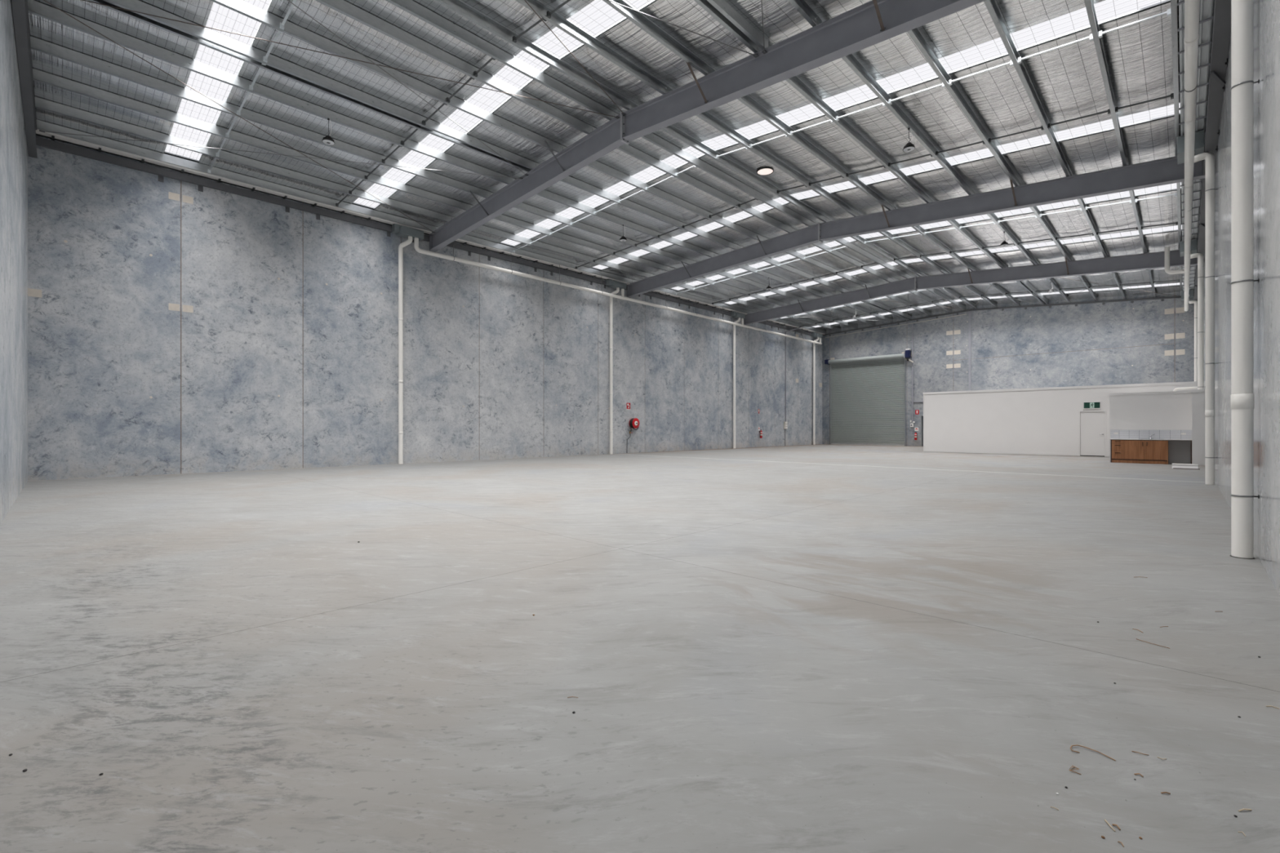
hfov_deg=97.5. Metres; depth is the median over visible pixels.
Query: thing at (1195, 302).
downpipe
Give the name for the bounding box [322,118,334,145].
lamp
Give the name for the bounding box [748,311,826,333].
roof purlin
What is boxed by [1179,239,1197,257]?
head
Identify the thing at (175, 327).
wall
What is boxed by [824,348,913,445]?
door
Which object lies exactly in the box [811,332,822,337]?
head
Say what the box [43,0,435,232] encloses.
rod
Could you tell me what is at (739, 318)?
downpipe
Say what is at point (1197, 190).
gutter
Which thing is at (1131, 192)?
purlin
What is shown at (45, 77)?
roof purlin
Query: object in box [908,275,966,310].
roof purlin
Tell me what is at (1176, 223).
skylight
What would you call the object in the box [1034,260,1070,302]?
roof purlin
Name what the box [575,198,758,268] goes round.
purlin bridging
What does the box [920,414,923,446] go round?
door
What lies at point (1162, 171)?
rafter
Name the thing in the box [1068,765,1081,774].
grass stalk
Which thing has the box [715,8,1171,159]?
purlin bridging
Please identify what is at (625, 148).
purlin
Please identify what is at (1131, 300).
support angle
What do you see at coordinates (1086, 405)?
exit sign
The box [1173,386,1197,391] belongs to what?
drain pipe
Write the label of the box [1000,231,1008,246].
lamp
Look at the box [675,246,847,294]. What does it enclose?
purlin bridging
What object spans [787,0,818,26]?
purlin
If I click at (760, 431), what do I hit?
fire extinguisher
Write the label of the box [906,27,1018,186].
purlin
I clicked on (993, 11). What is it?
purlin
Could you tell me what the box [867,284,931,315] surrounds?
roof purlin
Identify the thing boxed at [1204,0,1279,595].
wall
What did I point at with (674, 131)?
purlin
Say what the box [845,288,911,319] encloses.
roof purlin
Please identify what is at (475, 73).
purlin bridging
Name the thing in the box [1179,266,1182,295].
roof purlin
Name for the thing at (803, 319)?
roof purlin
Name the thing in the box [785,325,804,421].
conduit
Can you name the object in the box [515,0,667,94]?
purlin
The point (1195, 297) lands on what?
beam
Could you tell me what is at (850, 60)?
roof purlin
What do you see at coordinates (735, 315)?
head
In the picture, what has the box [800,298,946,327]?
purlin bridging
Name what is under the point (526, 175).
rod
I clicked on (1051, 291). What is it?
lamp
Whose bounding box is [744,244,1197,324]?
rafter
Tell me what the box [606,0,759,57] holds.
rod
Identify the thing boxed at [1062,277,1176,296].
rod
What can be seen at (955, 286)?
rod
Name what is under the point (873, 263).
purlin bridging
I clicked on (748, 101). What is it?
purlin
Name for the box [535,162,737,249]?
purlin
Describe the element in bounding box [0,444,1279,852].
floor
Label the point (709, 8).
purlin
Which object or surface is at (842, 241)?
purlin
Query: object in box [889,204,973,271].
purlin
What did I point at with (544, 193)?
purlin
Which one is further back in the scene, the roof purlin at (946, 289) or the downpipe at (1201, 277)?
the roof purlin at (946, 289)
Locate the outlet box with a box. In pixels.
[783,421,787,429]
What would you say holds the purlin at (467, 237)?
attached to the rafter at (873, 22)
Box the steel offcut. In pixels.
[1172,463,1199,469]
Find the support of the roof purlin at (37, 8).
attached to the rafter at (873, 22)
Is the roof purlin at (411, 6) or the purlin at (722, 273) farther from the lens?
the purlin at (722, 273)
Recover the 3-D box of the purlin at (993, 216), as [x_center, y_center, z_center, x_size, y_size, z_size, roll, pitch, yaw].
[14.620,-7.692,22.253,0.076,0.222,10.888,0,0,44]
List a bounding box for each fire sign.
[626,403,630,409]
[915,409,919,414]
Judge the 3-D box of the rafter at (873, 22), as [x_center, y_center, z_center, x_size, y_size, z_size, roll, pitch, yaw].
[-0.570,-7.315,14.069,21.453,1.681,0.877,0,0,44]
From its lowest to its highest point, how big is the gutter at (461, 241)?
0.218 m
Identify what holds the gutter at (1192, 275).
attached to the ceiling
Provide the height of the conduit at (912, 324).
7.000 m
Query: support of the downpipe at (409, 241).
on the floor
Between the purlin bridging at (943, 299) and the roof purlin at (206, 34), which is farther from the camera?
the purlin bridging at (943, 299)
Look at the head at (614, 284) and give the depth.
28.21 m
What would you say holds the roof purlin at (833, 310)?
attached to the rafter at (1150, 260)
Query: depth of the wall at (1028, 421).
28.45 m
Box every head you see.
[391,223,424,241]
[605,279,626,290]
[730,311,745,319]
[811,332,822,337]
[1176,129,1204,164]
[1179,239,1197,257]
[1181,289,1194,301]
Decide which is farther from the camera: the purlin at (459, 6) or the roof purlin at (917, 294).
the roof purlin at (917, 294)
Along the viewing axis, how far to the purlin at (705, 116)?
16.62 m
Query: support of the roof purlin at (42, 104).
attached to the rafter at (873, 22)
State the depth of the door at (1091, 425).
26.31 m
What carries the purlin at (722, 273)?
attached to the rafter at (1150, 260)
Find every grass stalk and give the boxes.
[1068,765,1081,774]
[1070,744,1115,760]
[1238,808,1252,811]
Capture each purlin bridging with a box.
[207,0,296,173]
[335,57,495,206]
[512,0,570,43]
[512,165,697,252]
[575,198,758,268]
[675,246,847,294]
[711,262,877,304]
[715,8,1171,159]
[776,289,926,320]
[777,93,1173,193]
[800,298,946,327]
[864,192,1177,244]
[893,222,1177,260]
[942,266,1179,288]
[959,279,1179,297]
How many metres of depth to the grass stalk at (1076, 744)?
2.33 m
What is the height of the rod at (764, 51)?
0.463 m
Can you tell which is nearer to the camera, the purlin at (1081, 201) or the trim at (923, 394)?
the purlin at (1081, 201)
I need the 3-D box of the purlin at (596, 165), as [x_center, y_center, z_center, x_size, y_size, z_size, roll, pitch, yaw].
[1.482,-7.976,19.956,0.076,0.222,10.688,0,0,44]
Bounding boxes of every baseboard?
[924,449,1109,457]
[1168,461,1204,465]
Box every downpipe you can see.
[398,235,412,464]
[609,287,619,453]
[733,317,740,448]
[813,337,818,444]
[1188,298,1197,381]
[1190,253,1204,389]
[1194,151,1217,484]
[1230,0,1258,559]
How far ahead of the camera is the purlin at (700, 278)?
31.57 m
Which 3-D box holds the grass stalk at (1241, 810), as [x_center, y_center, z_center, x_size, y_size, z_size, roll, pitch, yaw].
[2.128,1.345,1.974,0.052,0.008,0.005,0,0,-7]
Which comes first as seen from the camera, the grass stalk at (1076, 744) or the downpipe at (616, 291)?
the grass stalk at (1076, 744)
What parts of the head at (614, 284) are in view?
spout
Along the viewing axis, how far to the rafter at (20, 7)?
11.20 m
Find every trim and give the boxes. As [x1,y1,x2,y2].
[923,381,1197,394]
[923,394,924,451]
[1108,389,1204,395]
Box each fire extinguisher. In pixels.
[759,429,762,438]
[914,431,917,439]
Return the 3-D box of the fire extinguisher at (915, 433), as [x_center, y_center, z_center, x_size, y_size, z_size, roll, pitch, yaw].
[19.758,0.604,40.186,0.192,0.592,0.187,0,0,-3]
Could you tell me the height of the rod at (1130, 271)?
0.463 m
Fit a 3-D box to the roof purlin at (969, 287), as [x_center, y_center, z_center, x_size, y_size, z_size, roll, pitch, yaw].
[19.550,-7.981,32.785,0.076,0.222,11.068,0,0,44]
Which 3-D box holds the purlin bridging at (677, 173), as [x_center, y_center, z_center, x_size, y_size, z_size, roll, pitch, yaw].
[-1.845,-7.786,20.608,9.964,0.552,0.070,0,0,44]
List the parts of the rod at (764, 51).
rod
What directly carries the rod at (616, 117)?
attached to the rafter at (873, 22)
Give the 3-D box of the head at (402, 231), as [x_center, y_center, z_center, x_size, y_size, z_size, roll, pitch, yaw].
[-8.591,-7.240,20.795,0.418,0.340,1.030,0,0,44]
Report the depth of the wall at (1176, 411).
20.98 m
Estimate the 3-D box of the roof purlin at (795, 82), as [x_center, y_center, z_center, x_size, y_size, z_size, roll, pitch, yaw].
[6.179,-7.789,15.396,0.076,0.222,10.688,0,0,44]
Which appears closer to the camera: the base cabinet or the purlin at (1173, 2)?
the purlin at (1173, 2)
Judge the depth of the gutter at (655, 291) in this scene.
32.99 m
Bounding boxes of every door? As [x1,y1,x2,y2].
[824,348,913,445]
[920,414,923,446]
[1078,409,1106,456]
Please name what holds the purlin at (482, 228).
attached to the rafter at (1162, 171)
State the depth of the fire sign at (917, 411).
40.22 m
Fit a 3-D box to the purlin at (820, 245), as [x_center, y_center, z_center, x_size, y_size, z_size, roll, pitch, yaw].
[9.938,-8.036,26.799,0.076,0.222,10.888,0,0,44]
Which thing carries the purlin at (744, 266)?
attached to the rafter at (1150, 260)
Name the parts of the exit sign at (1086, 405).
panel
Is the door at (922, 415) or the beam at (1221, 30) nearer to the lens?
the beam at (1221, 30)
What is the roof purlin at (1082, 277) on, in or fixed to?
attached to the rafter at (1150, 260)
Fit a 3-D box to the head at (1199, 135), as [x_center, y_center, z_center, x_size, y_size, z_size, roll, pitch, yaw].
[13.481,-6.850,13.741,0.480,0.400,0.820,0,0,44]
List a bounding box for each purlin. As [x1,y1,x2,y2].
[27,0,511,184]
[30,35,489,198]
[32,68,470,210]
[34,96,451,222]
[36,120,435,231]
[103,0,535,169]
[209,0,562,152]
[315,0,592,133]
[385,0,614,119]
[435,0,633,110]
[435,226,631,283]
[451,216,649,277]
[470,204,670,271]
[489,191,691,264]
[511,177,713,257]
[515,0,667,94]
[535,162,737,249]
[562,145,763,241]
[592,126,791,232]
[602,0,709,75]
[614,112,811,226]
[631,102,827,222]
[631,279,748,314]
[649,273,765,310]
[666,86,857,216]
[670,266,784,306]
[691,260,804,302]
[693,0,758,53]
[706,0,768,49]
[708,66,891,209]
[713,253,824,297]
[737,244,845,293]
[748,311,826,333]
[757,45,928,203]
[763,236,867,287]
[765,306,840,331]
[784,302,857,328]
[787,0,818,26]
[791,227,891,282]
[804,298,875,325]
[811,221,908,279]
[815,16,971,195]
[824,293,893,322]
[826,217,921,276]
[840,292,909,319]
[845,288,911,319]
[855,211,946,274]
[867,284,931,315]
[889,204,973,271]
[891,278,951,312]
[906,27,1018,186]
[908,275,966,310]
[920,272,977,308]
[927,196,1003,267]
[944,270,997,307]
[969,188,1035,264]
[972,266,1020,306]
[983,0,1070,177]
[1001,263,1044,304]
[1006,263,1048,304]
[1016,179,1070,261]
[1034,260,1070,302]
[1066,169,1106,257]
[1068,256,1097,301]
[1084,0,1127,165]
[1105,252,1125,299]
[1125,158,1146,253]
[1145,249,1155,297]
[1170,0,1179,155]
[1176,182,1181,249]
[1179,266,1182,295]
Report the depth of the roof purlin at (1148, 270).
28.12 m
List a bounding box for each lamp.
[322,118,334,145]
[619,224,626,241]
[766,276,771,289]
[902,128,915,151]
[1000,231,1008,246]
[1047,281,1053,293]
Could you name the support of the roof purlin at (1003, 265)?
attached to the rafter at (1150, 260)
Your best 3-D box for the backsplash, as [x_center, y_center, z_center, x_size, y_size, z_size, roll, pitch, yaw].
[19.387,0.266,21.339,2.289,0.342,0.010,0,0,44]
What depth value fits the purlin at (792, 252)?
27.82 m
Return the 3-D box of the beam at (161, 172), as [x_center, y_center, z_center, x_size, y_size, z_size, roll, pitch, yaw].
[-11.732,-7.190,17.940,0.102,0.360,10.323,0,0,44]
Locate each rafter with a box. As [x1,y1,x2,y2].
[11,0,37,158]
[429,0,986,252]
[626,149,1204,297]
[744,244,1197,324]
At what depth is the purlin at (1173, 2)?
11.15 m
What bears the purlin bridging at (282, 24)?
attached to the roof purlin at (343, 6)
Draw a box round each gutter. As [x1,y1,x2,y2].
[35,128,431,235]
[453,238,630,284]
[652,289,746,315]
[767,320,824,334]
[1177,0,1213,145]
[1180,178,1201,249]
[1182,265,1195,296]
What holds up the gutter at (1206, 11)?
attached to the ceiling
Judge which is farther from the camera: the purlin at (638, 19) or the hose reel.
the hose reel
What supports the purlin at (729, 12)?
on the rafter at (873, 22)
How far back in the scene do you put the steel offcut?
18.26 m
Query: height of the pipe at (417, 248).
0.975 m
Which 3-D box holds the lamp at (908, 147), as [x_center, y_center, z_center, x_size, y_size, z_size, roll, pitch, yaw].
[6.813,-7.317,14.209,0.282,0.565,0.282,0,0,44]
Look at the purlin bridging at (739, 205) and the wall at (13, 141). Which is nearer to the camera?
the wall at (13, 141)
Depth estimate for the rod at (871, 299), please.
35.73 m
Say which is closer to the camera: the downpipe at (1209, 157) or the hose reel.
the downpipe at (1209, 157)
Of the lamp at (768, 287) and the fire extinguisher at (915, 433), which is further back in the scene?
the fire extinguisher at (915, 433)
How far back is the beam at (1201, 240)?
18.03 m
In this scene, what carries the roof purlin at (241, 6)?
attached to the rafter at (873, 22)
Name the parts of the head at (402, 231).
spout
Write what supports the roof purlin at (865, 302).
attached to the rafter at (1150, 260)
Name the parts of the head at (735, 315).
spout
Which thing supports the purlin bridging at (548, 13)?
attached to the purlin at (557, 20)
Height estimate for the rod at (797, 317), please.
0.287 m
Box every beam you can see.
[35,136,429,242]
[446,241,627,290]
[638,292,745,319]
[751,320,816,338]
[1193,265,1197,306]
[1196,177,1204,263]
[1203,0,1231,174]
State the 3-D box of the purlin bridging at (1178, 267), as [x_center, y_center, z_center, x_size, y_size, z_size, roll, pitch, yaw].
[20.823,-7.635,28.705,9.775,0.837,0.070,0,0,44]
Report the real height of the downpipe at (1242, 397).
7.998 m
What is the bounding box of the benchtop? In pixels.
[1110,438,1191,463]
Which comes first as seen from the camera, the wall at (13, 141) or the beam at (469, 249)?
the wall at (13, 141)
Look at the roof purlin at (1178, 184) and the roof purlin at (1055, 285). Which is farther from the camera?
the roof purlin at (1055, 285)
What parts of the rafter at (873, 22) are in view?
plate, plate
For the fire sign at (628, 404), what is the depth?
29.47 m
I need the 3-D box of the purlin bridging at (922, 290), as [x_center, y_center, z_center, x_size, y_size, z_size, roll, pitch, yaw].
[13.202,-7.786,36.105,9.964,0.552,0.070,0,0,44]
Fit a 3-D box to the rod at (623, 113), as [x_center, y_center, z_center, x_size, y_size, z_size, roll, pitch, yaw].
[-2.587,-7.788,9.165,0.110,0.313,11.084,0,0,23]
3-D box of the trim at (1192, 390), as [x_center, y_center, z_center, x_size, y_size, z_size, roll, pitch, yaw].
[19.318,-1.300,21.047,2.697,0.100,0.765,0,0,44]
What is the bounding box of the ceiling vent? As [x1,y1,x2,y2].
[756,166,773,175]
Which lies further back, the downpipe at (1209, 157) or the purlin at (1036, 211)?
the purlin at (1036, 211)
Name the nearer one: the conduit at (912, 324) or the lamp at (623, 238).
the lamp at (623, 238)
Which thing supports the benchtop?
on the base cabinet
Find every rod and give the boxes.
[39,129,523,179]
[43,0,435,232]
[81,0,619,119]
[287,0,528,176]
[524,0,626,115]
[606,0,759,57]
[760,0,767,53]
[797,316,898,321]
[871,298,969,310]
[955,286,1042,305]
[1046,271,1130,305]
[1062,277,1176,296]
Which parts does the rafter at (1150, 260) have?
plate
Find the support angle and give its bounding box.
[823,294,1194,336]
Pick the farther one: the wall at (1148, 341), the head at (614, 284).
the wall at (1148, 341)
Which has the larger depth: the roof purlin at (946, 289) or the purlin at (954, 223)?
the roof purlin at (946, 289)
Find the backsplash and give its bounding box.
[1110,430,1191,439]
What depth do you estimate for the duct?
37.84 m
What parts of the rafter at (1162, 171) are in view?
plate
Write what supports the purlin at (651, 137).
attached to the rafter at (873, 22)
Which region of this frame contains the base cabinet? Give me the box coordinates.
[1111,440,1168,464]
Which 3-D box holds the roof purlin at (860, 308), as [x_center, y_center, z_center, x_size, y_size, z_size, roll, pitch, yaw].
[14.796,-7.856,37.401,0.076,0.222,11.068,0,0,44]
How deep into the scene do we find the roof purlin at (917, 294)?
35.33 m
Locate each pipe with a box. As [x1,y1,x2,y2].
[413,237,822,344]
[1164,0,1199,311]
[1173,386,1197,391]
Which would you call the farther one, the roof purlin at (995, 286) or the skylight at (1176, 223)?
the roof purlin at (995, 286)
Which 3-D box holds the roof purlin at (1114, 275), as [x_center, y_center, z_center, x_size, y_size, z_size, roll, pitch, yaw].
[24.105,-7.498,28.361,0.076,0.222,11.068,0,0,44]
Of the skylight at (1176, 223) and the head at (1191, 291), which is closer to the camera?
the skylight at (1176, 223)
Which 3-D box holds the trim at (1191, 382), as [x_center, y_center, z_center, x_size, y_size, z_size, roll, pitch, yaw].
[22.996,-1.905,30.843,11.067,0.110,9.100,0,0,44]
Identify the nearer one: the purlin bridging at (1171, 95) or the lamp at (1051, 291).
the purlin bridging at (1171, 95)
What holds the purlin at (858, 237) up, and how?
attached to the rafter at (1150, 260)
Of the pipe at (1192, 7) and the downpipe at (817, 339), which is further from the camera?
the downpipe at (817, 339)
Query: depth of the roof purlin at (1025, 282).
31.65 m
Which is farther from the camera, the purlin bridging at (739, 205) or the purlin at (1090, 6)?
the purlin bridging at (739, 205)
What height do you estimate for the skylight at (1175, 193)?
0.837 m
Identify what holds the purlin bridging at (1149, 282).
attached to the roof purlin at (1025, 282)
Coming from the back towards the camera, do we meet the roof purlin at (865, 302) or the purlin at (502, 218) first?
the roof purlin at (865, 302)
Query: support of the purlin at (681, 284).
attached to the rafter at (1150, 260)
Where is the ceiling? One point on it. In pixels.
(1067, 82)
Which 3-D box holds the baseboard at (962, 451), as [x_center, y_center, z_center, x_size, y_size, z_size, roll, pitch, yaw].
[18.889,1.305,28.529,8.362,0.090,0.014,0,0,44]
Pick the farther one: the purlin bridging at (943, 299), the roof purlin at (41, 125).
the purlin bridging at (943, 299)
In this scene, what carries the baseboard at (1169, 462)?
attached to the wall at (1176, 411)
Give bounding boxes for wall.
[0,0,27,524]
[27,133,822,480]
[822,290,1194,446]
[924,383,1197,456]
[1109,391,1204,463]
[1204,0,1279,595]
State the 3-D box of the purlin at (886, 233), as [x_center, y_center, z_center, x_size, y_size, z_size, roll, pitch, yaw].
[11.894,-7.981,24.900,0.076,0.222,10.888,0,0,44]
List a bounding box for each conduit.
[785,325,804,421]
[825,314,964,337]
[911,324,913,421]
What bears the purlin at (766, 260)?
attached to the rafter at (1150, 260)
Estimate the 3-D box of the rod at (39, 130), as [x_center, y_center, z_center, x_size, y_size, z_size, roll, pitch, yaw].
[-9.356,-7.581,15.737,11.931,0.287,0.119,0,0,-16]
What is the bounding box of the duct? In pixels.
[968,311,971,391]
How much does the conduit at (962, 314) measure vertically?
0.505 m
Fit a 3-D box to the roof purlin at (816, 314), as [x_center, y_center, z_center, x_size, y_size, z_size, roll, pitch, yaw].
[12.894,-7.734,39.246,0.076,0.222,11.068,0,0,44]
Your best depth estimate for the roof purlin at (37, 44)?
13.62 m
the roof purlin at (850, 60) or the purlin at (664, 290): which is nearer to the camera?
the roof purlin at (850, 60)
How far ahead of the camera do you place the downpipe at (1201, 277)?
20.89 m
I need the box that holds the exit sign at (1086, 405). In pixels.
[1082,400,1101,408]
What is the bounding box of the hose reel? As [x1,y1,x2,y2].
[626,417,639,448]
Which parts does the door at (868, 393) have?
guide rail, rail, guide rail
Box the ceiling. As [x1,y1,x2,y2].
[28,0,1214,331]
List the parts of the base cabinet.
drawer, drawer, drawer, door, door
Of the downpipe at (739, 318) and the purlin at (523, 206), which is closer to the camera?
the purlin at (523, 206)
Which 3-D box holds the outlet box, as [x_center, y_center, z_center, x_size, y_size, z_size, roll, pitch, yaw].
[10.650,-0.160,40.980,0.119,0.540,0.400,0,0,44]
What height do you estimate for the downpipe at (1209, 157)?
7.997 m

